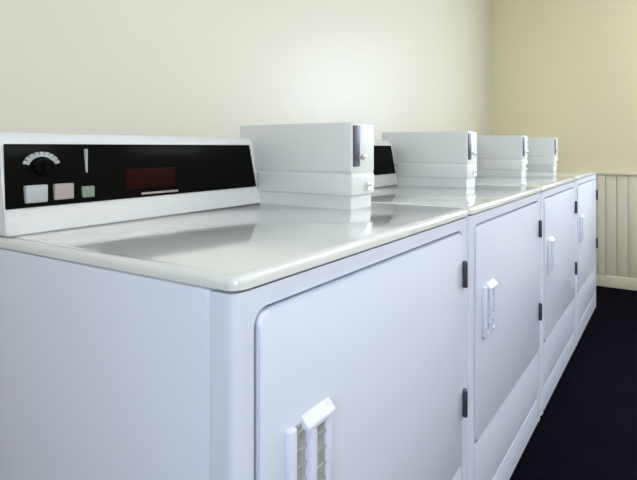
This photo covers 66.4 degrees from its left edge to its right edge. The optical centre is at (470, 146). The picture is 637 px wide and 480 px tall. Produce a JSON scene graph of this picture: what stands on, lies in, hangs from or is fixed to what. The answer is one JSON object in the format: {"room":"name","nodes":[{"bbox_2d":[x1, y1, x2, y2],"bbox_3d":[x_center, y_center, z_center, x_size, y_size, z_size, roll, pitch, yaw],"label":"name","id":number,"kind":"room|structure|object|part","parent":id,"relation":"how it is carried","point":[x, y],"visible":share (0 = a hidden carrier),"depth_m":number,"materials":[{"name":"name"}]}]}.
{"room":"laundry","nodes":[
{"label":"laundry","id":0,"kind":"room"},
{"bbox_2d":[0,0,491,140],"bbox_3d":[-0.957,-0.188,1.544,0.120,2.550,5.260,0,0,24],"label":"wall","id":1,"kind":"structure","parent":0,"point":[198,68],"depth_m":1.65,"materials":[{"name":"beige paint"}]},
{"bbox_2d":[492,0,636,273],"bbox_3d":[1.736,-0.188,3.275,3.590,2.550,0.120,0,0,24],"label":"wall","id":2,"kind":"structure","parent":0,"point":[563,70],"depth_m":3.63,"materials":[{"name":"yellow paint"}]},
{"bbox_2d":[597,175,605,274],"bbox_3d":[0.614,0.608,3.707,0.949,0.780,0.022,0,0,24],"label":"trim","id":3,"kind":"structure","parent":2,"relation":"attached to","point":[601,179],"depth_m":3.52,"materials":[{"name":"beige paint"}]},
{"bbox_2d":[596,274,636,290],"bbox_3d":[1.716,1.042,3.207,3.327,0.090,0.020,0,0,24],"label":"baseboard","id":4,"kind":"structure","parent":2,"relation":"attached to","point":[601,280],"depth_m":3.47,"materials":[{"name":"beige paint"}]},
{"bbox_2d":[596,172,636,175],"bbox_3d":[1.705,0.205,3.207,3.348,0.025,0.030,0,0,24],"label":"trim","id":5,"kind":"structure","parent":2,"relation":"attached to","point":[597,173],"depth_m":3.45,"materials":[{"name":"beige paint"}]},
{"bbox_2d":[606,175,636,278],"bbox_3d":[2.107,0.608,3.033,2.320,0.780,0.014,0,0,24],"label":"trim","id":6,"kind":"structure","parent":2,"relation":"attached to","point":[621,190],"depth_m":3.46,"materials":[{"name":"beige paint"}]},
{"bbox_2d":[509,286,636,479],"bbox_3d":[0.647,1.137,0.881,3.590,0.100,5.380,0,0,24],"label":"floor","id":7,"kind":"structure","parent":0,"point":[586,429],"depth_m":1.86,"materials":[{"name":"carpet"}]},
{"bbox_2d":[0,122,467,479],"bbox_3d":[-0.463,0.513,0.999,0.734,1.150,0.679,0,0,24],"label":"dryer","id":8,"kind":"object","parent":7,"relation":"on","point":[243,307],"visible":1,"depth_m":0.75,"materials":[{"name":"white metal"}]},
{"bbox_3d":[-0.788,0.036,0.834,0.024,0.030,0.030,0,0,24],"label":"selector knob","id":9,"kind":"part","parent":8,"relation":"part of","materials":[{"name":"black plastic"}]},
{"bbox_3d":[-0.713,0.052,1.024,0.023,0.115,0.515,0,0,24],"label":"control panel","id":10,"kind":"part","parent":8,"relation":"part of","materials":[{"name":"black plastic"}]},
{"bbox_3d":[-0.229,0.453,0.647,0.016,0.144,0.086,0,0,24],"label":"handle","id":11,"kind":"part","parent":8,"relation":"part of","materials":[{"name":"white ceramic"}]},
{"bbox_3d":[-0.167,0.626,0.864,0.045,0.892,0.677,0,0,24],"label":"frame","id":12,"kind":"part","parent":8,"relation":"part of","materials":[{"name":"white metal"}]},
{"bbox_3d":[-0.288,-0.003,1.136,0.005,0.104,0.024,0,0,24],"label":"coin slot plate","id":13,"kind":"part","parent":8,"relation":"part of","materials":[{"name":"grey metal"}]},
{"bbox_3d":[-0.167,0.500,0.859,0.048,0.575,0.600,0,0,24],"label":"door","id":14,"kind":"part","parent":8,"relation":"part of","materials":[{"name":"white metal"}]},
{"bbox_3d":[-0.169,0.881,0.860,0.044,0.176,0.600,0,0,24],"label":"panel","id":15,"kind":"part","parent":8,"relation":"part of","materials":[{"name":"white metal"}]},
{"bbox_2d":[371,131,541,479],"bbox_3d":[-0.180,0.513,1.622,0.734,1.150,0.679,0,0,24],"label":"dryer","id":16,"kind":"object","parent":7,"relation":"on","point":[434,168],"visible":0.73,"depth_m":1.48,"materials":[{"name":"white metal"}]},
{"bbox_3d":[-0.430,0.052,1.648,0.023,0.115,0.515,0,0,24],"label":"control panel","id":17,"kind":"part","parent":16,"relation":"part of","materials":[{"name":"black plastic"}]},
{"bbox_3d":[-0.005,-0.003,1.760,0.005,0.104,0.024,0,0,24],"label":"coin slot plate","id":18,"kind":"part","parent":16,"relation":"part of","materials":[{"name":"grey metal"}]},
{"bbox_3d":[0.055,0.453,1.270,0.016,0.144,0.086,0,0,24],"label":"handle","id":19,"kind":"part","parent":16,"relation":"part of","materials":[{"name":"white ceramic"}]},
{"bbox_3d":[0.116,0.626,1.488,0.045,0.892,0.677,0,0,24],"label":"frame","id":20,"kind":"part","parent":16,"relation":"part of","materials":[{"name":"white metal"}]},
{"bbox_3d":[0.115,0.881,1.483,0.044,0.176,0.600,0,0,24],"label":"panel","id":21,"kind":"part","parent":16,"relation":"part of","materials":[{"name":"white metal"}]},
{"bbox_3d":[0.117,0.500,1.482,0.048,0.575,0.600,0,0,24],"label":"door","id":22,"kind":"part","parent":16,"relation":"part of","materials":[{"name":"white metal"}]},
{"bbox_3d":[0.115,1.022,1.483,0.044,0.092,0.600,0,0,24],"label":"toe panel","id":23,"kind":"part","parent":16,"relation":"part of","materials":[{"name":"white metal"}]},
{"bbox_2d":[475,135,576,415],"bbox_3d":[0.103,0.513,2.246,0.734,1.150,0.679,0,0,24],"label":"dryer","id":24,"kind":"object","parent":7,"relation":"on","point":[502,160],"visible":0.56,"depth_m":2.11,"materials":[{"name":"white metal"}]},
{"bbox_3d":[0.279,-0.003,2.383,0.005,0.104,0.024,0,0,24],"label":"coin slot plate","id":25,"kind":"part","parent":24,"relation":"part of","materials":[{"name":"silver metal"}]},
{"bbox_3d":[0.338,0.453,1.894,0.016,0.144,0.086,0,0,24],"label":"handle","id":26,"kind":"part","parent":24,"relation":"part of","materials":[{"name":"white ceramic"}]},
{"bbox_3d":[0.400,0.626,2.111,0.045,0.892,0.677,0,0,24],"label":"frame","id":27,"kind":"part","parent":24,"relation":"part of","materials":[{"name":"white metal"}]},
{"bbox_3d":[0.398,1.022,2.107,0.044,0.092,0.600,0,0,24],"label":"toe panel","id":28,"kind":"part","parent":24,"relation":"part of","materials":[{"name":"white metal"}]},
{"bbox_3d":[0.398,0.881,2.107,0.044,0.176,0.600,0,0,24],"label":"panel","id":29,"kind":"part","parent":24,"relation":"part of","materials":[{"name":"white metal"}]},
{"bbox_3d":[0.400,0.500,2.106,0.048,0.575,0.600,0,0,24],"label":"door","id":30,"kind":"part","parent":24,"relation":"part of","materials":[{"name":"white metal"}]},
{"bbox_2d":[526,138,597,345],"bbox_3d":[0.387,0.513,2.869,0.734,1.150,0.679,0,0,24],"label":"dryer","id":31,"kind":"object","parent":7,"relation":"on","point":[542,158],"visible":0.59,"depth_m":2.76,"materials":[{"name":"white metal"}]},
{"bbox_3d":[0.622,0.453,2.517,0.016,0.144,0.086,0,0,24],"label":"handle","id":32,"kind":"part","parent":31,"relation":"part of","materials":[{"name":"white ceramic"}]},
{"bbox_3d":[0.683,0.626,2.735,0.045,0.892,0.677,0,0,24],"label":"frame","id":33,"kind":"part","parent":31,"relation":"part of","materials":[{"name":"white metal"}]},
{"bbox_3d":[0.682,1.022,2.730,0.044,0.092,0.600,0,0,24],"label":"toe panel","id":34,"kind":"part","parent":31,"relation":"part of","materials":[{"name":"white metal"}]},
{"bbox_3d":[0.682,0.881,2.730,0.044,0.176,0.600,0,0,24],"label":"panel","id":35,"kind":"part","parent":31,"relation":"part of","materials":[{"name":"white metal"}]},
{"bbox_3d":[0.684,0.500,2.729,0.048,0.575,0.600,0,0,24],"label":"door","id":36,"kind":"part","parent":31,"relation":"part of","materials":[{"name":"white metal"}]}
]}

